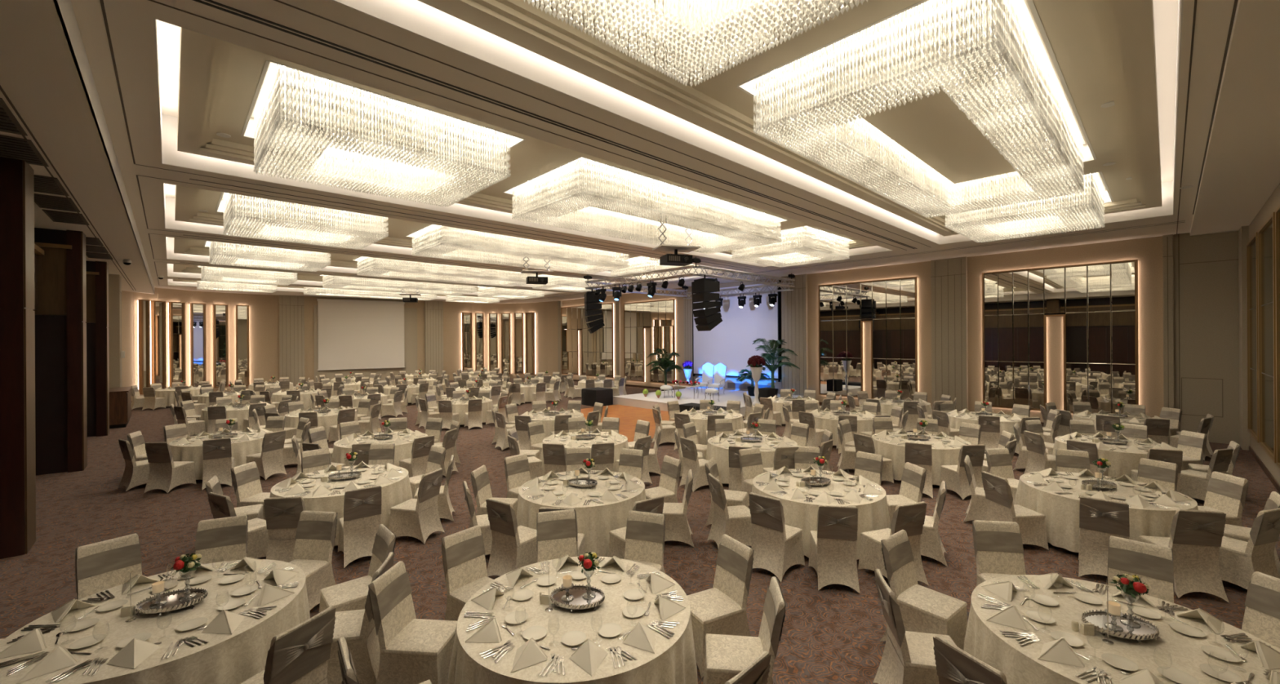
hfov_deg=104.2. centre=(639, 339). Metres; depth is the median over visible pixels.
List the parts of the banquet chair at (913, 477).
sash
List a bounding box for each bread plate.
[64,617,99,631]
[69,634,106,648]
[96,600,128,611]
[115,632,151,648]
[150,581,177,591]
[176,617,207,631]
[186,574,212,584]
[217,598,245,610]
[219,573,244,583]
[231,585,257,595]
[301,480,314,483]
[302,484,315,487]
[311,475,324,478]
[333,470,346,473]
[334,484,346,488]
[355,468,367,471]
[356,480,370,484]
[370,471,382,474]
[504,610,528,623]
[511,589,533,600]
[522,626,546,639]
[536,576,556,586]
[542,486,555,490]
[546,481,558,484]
[552,491,563,495]
[559,476,570,479]
[561,631,586,645]
[568,569,588,579]
[579,474,591,478]
[587,492,600,496]
[597,475,608,479]
[598,622,622,637]
[601,573,621,583]
[607,486,619,490]
[608,480,620,484]
[622,604,644,617]
[623,588,644,599]
[777,477,789,481]
[777,482,790,486]
[791,473,804,476]
[808,491,821,495]
[814,474,825,477]
[828,491,842,496]
[831,477,844,480]
[842,481,855,485]
[844,488,857,492]
[1025,610,1055,623]
[1031,594,1058,605]
[1048,479,1064,482]
[1050,631,1083,646]
[1058,484,1071,488]
[1062,475,1078,479]
[1073,592,1102,604]
[1084,491,1095,495]
[1101,653,1138,671]
[1107,494,1126,499]
[1117,482,1134,486]
[1128,606,1161,618]
[1133,488,1151,492]
[1139,493,1158,497]
[1156,666,1199,683]
[1168,622,1204,637]
[1199,663,1242,682]
[1200,645,1241,662]
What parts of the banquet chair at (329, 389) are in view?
sash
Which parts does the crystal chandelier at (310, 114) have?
mounting plate, core panel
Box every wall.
[32,244,44,310]
[121,287,564,400]
[564,235,1163,422]
[1248,182,1279,484]
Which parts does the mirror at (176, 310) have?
glass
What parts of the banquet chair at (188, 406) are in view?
sash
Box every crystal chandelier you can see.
[196,280,277,293]
[200,266,297,285]
[208,240,330,271]
[222,192,388,249]
[251,62,511,207]
[303,286,437,300]
[322,275,477,295]
[356,256,536,286]
[411,224,629,274]
[445,295,499,303]
[477,286,544,299]
[511,157,781,253]
[523,0,868,86]
[532,274,609,292]
[610,256,704,282]
[731,226,849,267]
[752,0,1085,217]
[944,172,1106,242]
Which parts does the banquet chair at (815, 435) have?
sash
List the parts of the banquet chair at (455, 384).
sash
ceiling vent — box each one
[0,97,27,136]
[0,134,48,166]
[34,174,69,195]
[34,193,80,212]
[41,208,89,225]
[85,236,103,245]
[85,244,108,253]
[85,252,113,259]
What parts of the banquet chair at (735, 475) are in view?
sash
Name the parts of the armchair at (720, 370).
seat, backrest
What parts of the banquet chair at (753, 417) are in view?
sash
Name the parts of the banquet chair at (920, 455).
sash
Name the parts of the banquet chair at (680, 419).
sash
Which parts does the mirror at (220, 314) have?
glass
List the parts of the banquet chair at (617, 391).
sash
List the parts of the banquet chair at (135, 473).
sash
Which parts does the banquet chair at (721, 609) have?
sash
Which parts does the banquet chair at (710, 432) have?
sash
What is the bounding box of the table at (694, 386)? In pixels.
[672,384,699,399]
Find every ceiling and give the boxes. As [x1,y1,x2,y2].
[0,0,1279,303]
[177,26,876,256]
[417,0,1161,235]
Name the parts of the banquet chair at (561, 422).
sash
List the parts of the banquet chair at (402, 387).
sash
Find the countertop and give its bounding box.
[109,386,132,393]
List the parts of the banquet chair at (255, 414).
sash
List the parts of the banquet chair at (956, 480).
sash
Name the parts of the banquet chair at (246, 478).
sash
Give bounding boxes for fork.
[5,656,44,676]
[6,631,50,644]
[6,653,47,674]
[7,651,48,671]
[12,628,55,640]
[17,626,59,638]
[81,599,108,601]
[81,657,100,675]
[84,600,103,603]
[87,597,114,599]
[87,657,103,675]
[91,657,108,676]
[177,638,195,646]
[183,637,202,644]
[189,635,208,643]
[237,610,267,614]
[243,608,271,612]
[247,605,276,610]
[256,562,274,572]
[257,563,275,573]
[257,564,275,574]
[465,622,485,631]
[466,618,490,628]
[468,616,494,626]
[489,587,513,589]
[491,640,511,657]
[493,642,513,660]
[493,644,515,662]
[525,567,540,574]
[528,567,544,573]
[551,653,556,672]
[555,654,560,674]
[560,655,565,675]
[605,646,626,661]
[610,646,632,660]
[615,645,637,660]
[629,566,639,576]
[646,623,673,627]
[649,622,676,625]
[653,620,679,623]
[655,590,677,596]
[981,606,1003,609]
[982,604,1006,608]
[983,603,1009,607]
[1015,632,1035,640]
[1017,635,1038,643]
[1019,638,1040,646]
[1065,578,1084,591]
[1070,580,1088,591]
[1075,581,1094,593]
[1093,665,1102,683]
[1099,669,1106,683]
[1106,672,1112,683]
[1164,603,1169,613]
[1169,605,1174,615]
[1220,633,1244,637]
[1222,635,1248,640]
[1226,638,1252,643]
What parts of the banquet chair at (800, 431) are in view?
sash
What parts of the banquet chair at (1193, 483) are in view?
sash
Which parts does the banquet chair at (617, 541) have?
sash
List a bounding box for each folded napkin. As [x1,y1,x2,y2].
[0,627,47,658]
[16,644,78,683]
[51,599,95,623]
[106,638,160,669]
[121,573,157,595]
[173,437,190,444]
[176,434,191,440]
[177,560,214,578]
[188,438,203,445]
[196,431,209,436]
[201,609,244,634]
[217,428,231,434]
[226,405,234,410]
[230,556,262,571]
[238,434,251,439]
[242,426,253,431]
[256,427,270,432]
[257,430,266,436]
[257,584,294,606]
[263,568,298,586]
[275,477,296,488]
[284,483,306,495]
[287,410,296,414]
[291,471,309,480]
[295,408,302,413]
[311,484,330,497]
[324,464,336,473]
[327,410,336,414]
[336,437,350,444]
[342,481,360,491]
[346,433,356,439]
[346,440,358,447]
[353,461,370,469]
[362,431,373,435]
[373,475,393,484]
[383,428,394,433]
[384,462,399,471]
[386,468,404,477]
[392,437,404,444]
[402,428,413,434]
[408,434,417,440]
[414,430,424,435]
[465,617,502,643]
[471,587,503,610]
[506,567,533,586]
[510,637,547,672]
[520,411,528,415]
[522,484,541,494]
[524,476,540,486]
[528,409,537,413]
[535,414,544,419]
[541,490,558,503]
[544,471,558,479]
[545,434,555,439]
[548,436,559,443]
[555,554,580,571]
[557,430,568,436]
[562,492,582,506]
[566,440,578,447]
[568,638,608,675]
[573,466,589,474]
[574,410,582,415]
[586,439,595,446]
[591,428,601,433]
[598,467,613,475]
[600,489,618,501]
[600,555,626,571]
[605,436,617,444]
[608,430,619,435]
[613,433,626,439]
[617,471,634,481]
[622,621,654,653]
[626,479,642,489]
[646,573,675,594]
[653,595,685,620]
[693,413,702,417]
[709,435,720,442]
[716,408,725,412]
[716,431,728,437]
[718,439,730,446]
[724,413,733,417]
[731,411,741,416]
[732,430,742,435]
[742,442,751,446]
[752,430,763,436]
[755,472,773,482]
[760,442,772,450]
[763,480,781,490]
[768,432,779,438]
[777,440,789,447]
[777,466,791,475]
[782,435,793,442]
[788,487,806,499]
[803,465,819,474]
[813,410,820,415]
[814,490,834,504]
[821,413,831,417]
[832,468,848,478]
[843,489,862,503]
[855,475,874,485]
[856,414,863,419]
[862,483,883,494]
[865,413,874,417]
[873,432,885,439]
[876,430,888,435]
[888,436,902,443]
[896,428,907,434]
[916,429,929,435]
[933,440,946,448]
[936,431,949,438]
[947,411,959,416]
[953,435,966,441]
[953,439,965,445]
[960,408,969,413]
[961,413,971,418]
[981,580,1017,601]
[986,604,1029,631]
[1000,416,1008,421]
[1010,414,1021,420]
[1023,472,1044,482]
[1036,573,1073,589]
[1037,467,1057,476]
[1037,637,1084,667]
[1041,480,1064,492]
[1057,434,1072,439]
[1070,431,1081,437]
[1075,411,1086,416]
[1077,468,1094,476]
[1088,413,1096,418]
[1089,490,1112,500]
[1092,431,1106,438]
[1096,441,1109,448]
[1097,409,1106,413]
[1111,591,1155,607]
[1114,433,1129,440]
[1114,474,1136,484]
[1120,411,1133,416]
[1120,668,1164,683]
[1124,444,1142,453]
[1124,494,1151,508]
[1128,417,1141,422]
[1137,413,1149,417]
[1141,437,1157,444]
[1142,480,1165,492]
[1152,444,1163,448]
[1153,493,1182,508]
[1160,442,1177,449]
[1165,489,1191,501]
[1176,608,1222,634]
[1240,640,1279,669]
[1266,670,1279,683]
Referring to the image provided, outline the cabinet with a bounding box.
[109,386,132,428]
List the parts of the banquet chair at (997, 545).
sash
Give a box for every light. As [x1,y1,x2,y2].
[594,287,599,296]
[599,285,606,302]
[612,284,622,300]
[621,283,626,293]
[627,282,634,292]
[635,281,641,291]
[646,280,657,297]
[661,278,668,288]
[677,275,684,286]
[715,295,723,307]
[737,281,744,291]
[737,293,746,307]
[752,292,761,306]
[768,291,777,306]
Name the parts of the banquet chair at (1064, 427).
sash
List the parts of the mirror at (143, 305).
glass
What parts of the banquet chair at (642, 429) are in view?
sash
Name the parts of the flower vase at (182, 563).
flower, flower, flower, flower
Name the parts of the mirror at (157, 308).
glass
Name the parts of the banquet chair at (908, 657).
sash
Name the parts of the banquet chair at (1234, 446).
sash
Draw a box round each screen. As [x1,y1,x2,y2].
[316,298,404,370]
[692,280,782,382]
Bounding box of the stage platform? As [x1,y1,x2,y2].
[613,386,804,416]
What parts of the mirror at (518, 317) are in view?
glass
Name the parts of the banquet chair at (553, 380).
sash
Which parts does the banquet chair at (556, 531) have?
sash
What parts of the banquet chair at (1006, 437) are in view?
sash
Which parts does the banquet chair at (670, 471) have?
sash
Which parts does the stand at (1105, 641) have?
rod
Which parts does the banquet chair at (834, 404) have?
sash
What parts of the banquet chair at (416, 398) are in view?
sash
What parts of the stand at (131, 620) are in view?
rod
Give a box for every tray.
[134,587,208,617]
[213,432,237,437]
[232,404,245,407]
[314,408,331,412]
[328,471,361,481]
[373,434,392,439]
[459,398,471,400]
[543,411,559,415]
[550,584,604,613]
[568,477,597,488]
[575,434,595,439]
[702,410,716,415]
[740,436,762,442]
[784,397,797,400]
[800,476,831,487]
[833,411,849,414]
[892,399,905,402]
[906,434,930,440]
[975,412,991,416]
[1080,609,1159,644]
[1081,479,1116,490]
[1097,438,1128,444]
[1107,413,1128,417]
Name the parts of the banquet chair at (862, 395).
sash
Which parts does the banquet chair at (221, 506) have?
sash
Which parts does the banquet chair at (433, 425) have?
sash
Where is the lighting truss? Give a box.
[585,265,795,299]
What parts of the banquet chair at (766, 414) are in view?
sash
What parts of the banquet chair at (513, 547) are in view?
sash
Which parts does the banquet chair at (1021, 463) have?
sash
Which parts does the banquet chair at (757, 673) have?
sash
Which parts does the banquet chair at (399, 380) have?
sash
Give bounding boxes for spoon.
[0,655,39,667]
[21,627,51,631]
[54,632,63,644]
[69,651,92,654]
[76,605,100,619]
[96,593,106,599]
[127,586,151,595]
[172,640,183,656]
[218,560,238,570]
[244,593,258,605]
[249,608,266,615]
[256,580,262,588]
[464,615,489,617]
[483,646,511,658]
[490,583,505,591]
[501,623,515,635]
[502,595,511,608]
[520,578,537,587]
[546,657,562,676]
[571,644,599,649]
[617,629,631,639]
[617,647,624,666]
[636,571,657,576]
[636,582,646,594]
[644,601,650,615]
[653,623,675,635]
[658,594,682,597]
[977,595,1006,606]
[1004,635,1036,639]
[1017,576,1032,587]
[1020,595,1029,605]
[1022,615,1039,631]
[1053,591,1076,593]
[1075,652,1090,660]
[1085,672,1107,682]
[1092,583,1099,591]
[1113,599,1145,608]
[1120,671,1132,675]
[1155,604,1177,608]
[1169,616,1201,631]
[1225,644,1246,662]
[1226,636,1265,644]
[1243,672,1254,683]
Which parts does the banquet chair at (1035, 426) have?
sash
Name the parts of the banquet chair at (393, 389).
sash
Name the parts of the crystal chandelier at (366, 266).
core panel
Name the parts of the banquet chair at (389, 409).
sash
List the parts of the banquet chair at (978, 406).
sash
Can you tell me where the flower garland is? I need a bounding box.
[671,379,700,386]
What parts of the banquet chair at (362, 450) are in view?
sash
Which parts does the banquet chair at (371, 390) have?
sash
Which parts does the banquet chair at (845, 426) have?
sash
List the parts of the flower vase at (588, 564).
flower, flower, flower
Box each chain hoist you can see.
[583,275,591,283]
[681,284,688,292]
[692,257,701,267]
[787,273,795,279]
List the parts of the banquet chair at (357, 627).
sash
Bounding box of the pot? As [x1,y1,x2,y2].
[746,386,755,395]
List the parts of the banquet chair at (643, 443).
sash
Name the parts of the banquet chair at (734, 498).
sash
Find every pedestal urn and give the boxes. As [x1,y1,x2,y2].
[683,368,692,388]
[750,367,763,404]
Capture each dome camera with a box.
[123,259,131,265]
[157,275,163,279]
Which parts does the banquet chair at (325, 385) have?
sash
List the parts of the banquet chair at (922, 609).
sash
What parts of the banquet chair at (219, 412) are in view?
sash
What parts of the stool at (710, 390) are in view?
seat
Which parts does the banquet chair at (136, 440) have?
sash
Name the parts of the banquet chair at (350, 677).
sash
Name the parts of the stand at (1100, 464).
rod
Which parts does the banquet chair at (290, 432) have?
sash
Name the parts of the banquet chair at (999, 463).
sash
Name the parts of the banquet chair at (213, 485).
sash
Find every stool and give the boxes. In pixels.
[659,385,672,397]
[704,387,719,400]
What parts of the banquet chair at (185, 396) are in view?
sash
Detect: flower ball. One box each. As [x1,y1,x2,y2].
[642,389,648,396]
[655,390,661,398]
[675,391,681,399]
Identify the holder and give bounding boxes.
[120,604,134,617]
[149,581,167,608]
[217,427,223,435]
[322,475,328,482]
[335,465,342,477]
[377,428,382,436]
[540,593,550,604]
[561,575,573,599]
[563,479,568,485]
[573,470,580,483]
[799,480,804,487]
[809,469,817,483]
[912,428,917,437]
[1080,622,1094,635]
[1085,484,1092,490]
[1093,472,1102,486]
[1104,600,1123,631]
[1105,431,1111,441]
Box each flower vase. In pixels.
[170,553,201,599]
[225,418,235,435]
[237,395,244,405]
[322,399,329,410]
[344,452,357,475]
[381,420,391,436]
[551,400,557,413]
[577,551,600,597]
[582,458,595,483]
[585,419,593,435]
[708,400,714,412]
[751,422,760,439]
[813,456,827,480]
[840,400,847,413]
[896,390,903,400]
[918,420,928,437]
[981,400,989,413]
[1092,458,1111,484]
[1108,573,1149,626]
[1111,423,1124,441]
[1114,402,1124,415]
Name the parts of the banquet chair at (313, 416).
sash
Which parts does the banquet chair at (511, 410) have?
sash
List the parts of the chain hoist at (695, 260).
motor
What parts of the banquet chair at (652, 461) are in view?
sash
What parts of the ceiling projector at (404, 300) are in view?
lift plate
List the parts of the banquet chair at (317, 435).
sash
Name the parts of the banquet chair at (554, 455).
sash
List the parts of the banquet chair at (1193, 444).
sash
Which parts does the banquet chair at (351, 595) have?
sash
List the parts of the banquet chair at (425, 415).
sash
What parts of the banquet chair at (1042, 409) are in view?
sash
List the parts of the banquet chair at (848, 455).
sash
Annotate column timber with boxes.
[0,156,35,559]
[33,227,87,475]
[85,261,109,436]
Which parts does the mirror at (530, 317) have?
glass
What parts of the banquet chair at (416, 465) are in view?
sash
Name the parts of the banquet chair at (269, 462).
sash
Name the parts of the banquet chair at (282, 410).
sash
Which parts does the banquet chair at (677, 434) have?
sash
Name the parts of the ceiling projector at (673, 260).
scissor arm, lift plate, scissor arm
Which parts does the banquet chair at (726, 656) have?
sash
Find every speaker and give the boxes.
[216,132,231,137]
[584,288,604,333]
[691,275,722,331]
[1101,101,1115,107]
[1102,161,1115,165]
[1179,185,1193,189]
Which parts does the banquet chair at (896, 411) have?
sash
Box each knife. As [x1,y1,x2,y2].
[0,651,44,664]
[0,653,43,666]
[23,626,57,629]
[28,624,60,626]
[45,659,90,682]
[49,659,93,682]
[55,661,94,682]
[100,591,110,598]
[105,590,115,597]
[160,642,173,660]
[165,640,178,658]
[240,613,260,618]
[245,610,263,617]
[464,613,492,615]
[466,611,493,613]
[479,642,510,654]
[480,644,511,657]
[494,581,510,588]
[537,653,555,675]
[542,655,559,676]
[608,647,617,668]
[613,647,621,667]
[648,625,671,639]
[650,624,673,636]
[977,595,1008,605]
[978,593,1011,605]
[999,630,1034,635]
[1000,632,1035,637]
[1019,576,1036,588]
[1023,576,1039,588]
[1075,666,1096,677]
[1079,670,1103,679]
[1098,584,1103,593]
[1102,585,1108,595]
[1159,606,1183,609]
[1163,608,1187,612]
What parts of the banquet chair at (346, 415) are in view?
sash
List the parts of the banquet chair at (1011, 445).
sash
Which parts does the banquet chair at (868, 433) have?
sash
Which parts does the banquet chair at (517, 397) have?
sash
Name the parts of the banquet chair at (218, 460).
sash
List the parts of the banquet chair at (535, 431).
sash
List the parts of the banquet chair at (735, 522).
sash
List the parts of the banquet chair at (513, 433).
sash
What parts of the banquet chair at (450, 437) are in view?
sash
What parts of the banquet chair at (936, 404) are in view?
sash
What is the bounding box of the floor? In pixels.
[0,377,1279,683]
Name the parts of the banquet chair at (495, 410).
sash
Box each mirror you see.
[137,299,150,394]
[137,591,204,609]
[150,300,166,388]
[168,302,185,387]
[189,302,206,386]
[213,303,228,387]
[235,305,249,386]
[330,472,358,477]
[374,435,391,437]
[461,312,472,370]
[475,312,484,371]
[488,312,497,371]
[501,312,511,374]
[514,312,524,374]
[525,312,535,374]
[552,587,602,605]
[560,302,613,377]
[569,479,595,484]
[577,435,594,437]
[623,298,675,384]
[742,437,760,439]
[802,478,829,483]
[817,276,917,399]
[982,259,1138,413]
[1083,480,1114,486]
[1084,613,1155,635]
[1100,439,1124,441]
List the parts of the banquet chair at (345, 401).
sash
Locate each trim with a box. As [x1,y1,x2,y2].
[0,0,1196,298]
[99,0,906,268]
[136,174,746,282]
[148,233,621,288]
[154,261,562,296]
[157,277,511,300]
[173,237,612,282]
[173,263,479,291]
[173,279,480,298]
[174,185,704,276]
[179,262,571,292]
[186,235,645,283]
[189,178,748,269]
[192,0,917,248]
[274,0,1238,247]
[313,305,417,382]
[693,374,782,393]
[1238,225,1249,450]
[1248,445,1279,493]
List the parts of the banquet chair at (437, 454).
sash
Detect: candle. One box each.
[562,575,572,587]
[1094,472,1102,478]
[1106,600,1120,615]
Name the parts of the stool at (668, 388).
seat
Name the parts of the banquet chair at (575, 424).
sash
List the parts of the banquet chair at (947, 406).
sash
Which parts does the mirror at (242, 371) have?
glass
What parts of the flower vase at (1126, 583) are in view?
flower, flower, flower, flower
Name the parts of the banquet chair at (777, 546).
sash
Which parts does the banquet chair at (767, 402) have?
sash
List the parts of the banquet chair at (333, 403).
sash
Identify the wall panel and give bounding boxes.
[781,274,808,398]
[930,256,968,411]
[1173,231,1239,444]
[1246,231,1258,442]
[1257,212,1276,462]
[1275,204,1279,468]
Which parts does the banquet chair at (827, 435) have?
sash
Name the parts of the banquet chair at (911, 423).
sash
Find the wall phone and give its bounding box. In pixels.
[120,351,124,358]
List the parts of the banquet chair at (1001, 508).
sash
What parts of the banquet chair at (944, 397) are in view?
sash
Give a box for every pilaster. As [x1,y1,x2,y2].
[107,274,122,387]
[279,294,304,386]
[424,300,443,376]
[557,300,562,377]
[616,296,621,375]
[683,286,693,388]
[1162,234,1173,408]
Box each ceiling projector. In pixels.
[398,288,421,302]
[520,257,553,284]
[652,213,700,266]
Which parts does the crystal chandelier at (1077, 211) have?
mounting plate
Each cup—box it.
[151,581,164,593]
[336,465,342,470]
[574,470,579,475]
[810,469,816,475]
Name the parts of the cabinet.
door, door, door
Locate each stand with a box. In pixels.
[124,570,136,622]
[545,561,552,612]
[1097,464,1102,492]
[1102,588,1113,644]
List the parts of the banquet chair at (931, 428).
sash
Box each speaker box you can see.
[581,386,613,406]
[679,402,726,412]
[758,387,775,402]
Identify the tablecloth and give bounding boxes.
[0,559,310,683]
[155,386,199,406]
[168,430,271,479]
[197,391,255,407]
[200,404,271,433]
[248,382,293,390]
[269,464,412,546]
[271,390,317,410]
[284,408,358,439]
[330,377,355,383]
[331,382,360,395]
[331,431,427,466]
[333,394,388,415]
[382,385,419,403]
[405,374,429,378]
[407,378,435,390]
[436,398,493,424]
[448,556,697,683]
[455,386,491,398]
[466,380,489,387]
[467,371,489,375]
[469,375,492,380]
[516,470,646,556]
[520,383,546,401]
[520,410,583,438]
[538,377,560,382]
[540,431,629,475]
[577,380,614,388]
[688,409,744,444]
[705,433,797,484]
[751,469,890,559]
[772,397,820,423]
[809,410,875,445]
[871,431,971,485]
[879,399,932,415]
[946,411,1022,435]
[964,574,1279,683]
[1014,471,1198,552]
[1052,435,1184,478]
[1072,413,1171,444]
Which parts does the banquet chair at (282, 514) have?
sash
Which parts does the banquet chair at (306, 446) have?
sash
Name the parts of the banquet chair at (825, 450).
sash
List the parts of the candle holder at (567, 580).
stem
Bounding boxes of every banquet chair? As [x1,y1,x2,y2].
[75,533,142,599]
[118,439,149,491]
[126,431,147,461]
[143,442,196,493]
[163,423,187,442]
[169,404,195,424]
[173,391,194,406]
[173,405,205,435]
[180,388,197,403]
[180,400,200,420]
[181,392,205,414]
[194,515,248,564]
[200,386,213,395]
[201,437,234,490]
[204,475,263,520]
[207,405,226,434]
[207,492,268,558]
[208,391,223,405]
[214,417,237,433]
[215,396,231,405]
[230,461,270,519]
[233,385,245,391]
[234,389,253,404]
[240,606,335,683]
[242,402,266,431]
[245,430,287,479]
[249,390,255,395]
[249,395,265,404]
[252,408,265,430]
[254,384,265,395]
[259,391,279,409]
[262,404,277,415]
[263,496,306,562]
[264,412,297,439]
[265,386,273,398]
[265,399,290,422]
[265,416,284,431]
[269,385,280,393]
[276,395,292,412]
[282,422,311,465]
[284,417,309,444]
[286,390,300,402]
[287,401,304,413]
[288,511,337,610]
[291,435,302,474]
[295,384,307,390]
[298,411,318,443]
[301,448,330,474]
[302,442,346,466]
[307,426,333,462]
[310,392,317,409]
[311,387,331,408]
[315,395,324,409]
[317,390,328,399]
[319,524,395,613]
[322,383,332,389]
[324,399,339,408]
[326,551,395,683]
[328,408,355,442]
[330,386,342,399]
[336,637,431,683]
[337,484,382,568]
[338,395,357,413]
[339,420,359,439]
[342,387,354,395]
[351,442,376,466]
[356,398,370,421]
[358,403,380,435]
[360,400,382,428]
[366,386,377,394]
[367,393,381,419]
[368,443,395,465]
[368,560,457,683]
[373,384,389,399]
[377,380,386,386]
[381,390,403,417]
[387,386,399,403]
[387,417,407,431]
[389,468,444,543]
[391,388,408,413]
[395,384,408,406]
[398,379,407,384]
[399,435,434,477]
[408,444,445,498]
[411,382,428,404]
[413,454,455,521]
[414,395,434,425]
[417,378,426,383]
[418,398,439,429]
[425,392,437,412]
[425,417,442,443]
[427,379,438,391]
[427,381,439,400]
[433,420,460,463]
[435,386,447,405]
[436,383,446,396]
[438,400,459,429]
[440,525,493,621]
[442,428,457,475]
[444,378,449,395]
[445,387,455,399]
[449,382,458,388]
[452,390,464,399]
[453,376,461,382]
[457,379,466,388]
[462,480,492,555]
[464,399,482,429]
[466,381,476,387]
[468,386,479,398]
[470,465,517,518]
[471,375,479,380]
[473,379,483,386]
[478,390,489,399]
[485,395,507,424]
[485,497,537,577]
[488,381,497,386]
[489,385,501,404]
[491,375,498,380]
[491,407,515,444]
[493,391,509,408]
[494,379,506,392]
[494,412,511,450]
[496,393,512,417]
[499,383,512,404]
[500,382,511,394]
[502,375,508,386]
[502,377,510,389]
[503,453,530,498]
[505,403,518,427]
[507,427,539,459]
[507,435,542,479]
[511,383,524,404]
[513,377,522,383]
[514,415,531,449]
[524,373,530,382]
[527,420,544,459]
[530,377,538,383]
[531,382,546,403]
[532,400,546,411]
[536,509,577,562]
[537,372,545,377]
[538,506,585,556]
[542,443,565,475]
[545,381,559,400]
[546,377,556,391]
[549,379,561,399]
[551,414,571,435]
[552,372,559,377]
[564,377,575,396]
[565,447,591,471]
[566,376,577,387]
[567,378,582,398]
[567,400,581,412]
[568,417,586,432]
[578,375,586,381]
[585,402,603,422]
[586,379,595,388]
[586,410,599,431]
[590,442,613,471]
[596,405,608,431]
[597,374,605,380]
[601,417,619,433]
[603,378,612,388]
[608,495,665,573]
[611,377,624,395]
[613,375,621,386]
[614,376,626,395]
[615,435,652,484]
[618,448,643,480]
[624,510,665,573]
[627,419,649,448]
[644,455,681,502]
[647,426,661,474]
[652,408,675,444]
[653,404,675,426]
[662,469,694,547]
[666,400,679,421]
[674,413,700,449]
[674,428,702,476]
[679,436,708,492]
[682,422,706,459]
[687,533,754,679]
[699,400,713,410]
[702,576,786,683]
[704,457,748,526]
[705,414,724,444]
[706,473,752,548]
[714,418,733,435]
[724,650,771,683]
[726,400,740,413]
[728,445,752,491]
[733,412,760,433]
[738,447,763,506]
[742,391,755,419]
[742,403,764,428]
[744,394,754,420]
[746,408,769,428]
[748,492,804,582]
[756,418,776,435]
[760,397,782,426]
[762,446,798,472]
[780,389,792,397]
[782,402,799,435]
[782,406,792,438]
[790,422,808,446]
[791,399,806,419]
[794,445,820,470]
[798,411,823,447]
[804,390,816,399]
[804,400,817,412]
[808,504,859,593]
[819,391,835,410]
[819,439,833,471]
[820,429,832,471]
[821,398,833,410]
[830,400,844,410]
[835,415,857,453]
[836,423,856,471]
[839,419,855,447]
[846,391,862,410]
[847,395,862,412]
[853,433,893,483]
[853,451,883,485]
[857,391,868,407]
[857,501,928,585]
[860,415,890,436]
[862,401,878,415]
[866,398,888,415]
[872,568,956,683]
[873,417,893,434]
[880,529,967,650]
[884,391,898,399]
[886,462,926,527]
[890,405,902,428]
[893,410,908,431]
[899,400,919,431]
[904,441,933,498]
[913,391,927,401]
[916,405,924,418]
[916,417,937,434]
[917,402,928,418]
[920,480,947,566]
[927,400,944,418]
[931,394,951,411]
[932,409,959,437]
[933,635,1007,683]
[939,400,954,413]
[939,444,985,500]
[958,422,981,444]
[963,455,987,522]
[972,520,1026,586]
[974,401,991,413]
[977,415,999,452]
[981,439,1017,486]
[981,471,1048,550]
[983,430,1013,461]
[985,448,1018,504]
[1011,404,1030,417]
[1012,417,1039,453]
[1013,422,1048,470]
[1023,431,1056,474]
[1025,419,1053,454]
[1039,404,1047,427]
[1042,408,1059,432]
[1043,413,1062,444]
[1044,402,1057,415]
[1054,408,1072,436]
[1055,448,1090,472]
[1066,440,1108,476]
[1069,419,1095,435]
[1072,401,1091,413]
[1078,495,1129,577]
[1096,414,1120,437]
[1107,535,1174,603]
[1119,422,1147,440]
[1123,404,1145,415]
[1131,448,1182,493]
[1137,457,1177,491]
[1138,509,1229,602]
[1143,417,1169,444]
[1160,407,1182,435]
[1169,417,1211,460]
[1176,413,1213,455]
[1177,430,1207,470]
[1179,448,1233,501]
[1187,440,1240,475]
[1197,471,1248,526]
[1218,507,1279,589]
[1223,491,1279,576]
[1241,571,1279,649]
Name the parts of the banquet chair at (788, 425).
sash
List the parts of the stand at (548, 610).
rod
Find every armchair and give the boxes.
[695,362,714,394]
[706,363,726,395]
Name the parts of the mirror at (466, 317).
glass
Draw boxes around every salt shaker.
[1071,619,1079,631]
[1080,484,1084,489]
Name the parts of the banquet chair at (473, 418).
sash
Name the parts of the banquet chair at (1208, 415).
sash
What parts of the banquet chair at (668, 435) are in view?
sash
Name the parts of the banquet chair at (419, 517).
sash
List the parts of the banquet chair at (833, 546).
sash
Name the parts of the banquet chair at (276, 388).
sash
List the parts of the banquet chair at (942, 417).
sash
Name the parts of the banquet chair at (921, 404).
sash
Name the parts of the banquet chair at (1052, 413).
sash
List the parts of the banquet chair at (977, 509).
sash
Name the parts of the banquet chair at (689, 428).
sash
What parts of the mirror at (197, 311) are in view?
glass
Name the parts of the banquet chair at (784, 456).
sash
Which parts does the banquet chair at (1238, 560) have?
sash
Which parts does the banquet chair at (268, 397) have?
sash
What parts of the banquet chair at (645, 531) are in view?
sash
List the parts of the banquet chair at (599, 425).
sash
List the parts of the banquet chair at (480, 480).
sash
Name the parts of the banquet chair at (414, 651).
sash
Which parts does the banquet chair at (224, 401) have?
sash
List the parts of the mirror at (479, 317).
glass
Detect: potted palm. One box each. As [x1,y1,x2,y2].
[645,348,683,391]
[734,364,769,395]
[746,338,799,395]
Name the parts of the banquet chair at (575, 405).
sash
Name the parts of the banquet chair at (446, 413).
sash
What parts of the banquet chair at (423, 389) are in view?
sash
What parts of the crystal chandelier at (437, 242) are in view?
core panel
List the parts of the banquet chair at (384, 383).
sash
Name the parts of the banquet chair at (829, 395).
sash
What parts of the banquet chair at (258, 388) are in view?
sash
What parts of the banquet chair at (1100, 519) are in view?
sash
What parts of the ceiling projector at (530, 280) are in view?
scissor arm, lift plate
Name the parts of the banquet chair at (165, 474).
sash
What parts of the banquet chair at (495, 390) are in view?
sash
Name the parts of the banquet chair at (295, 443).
sash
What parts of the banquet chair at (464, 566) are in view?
sash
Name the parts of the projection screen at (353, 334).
casing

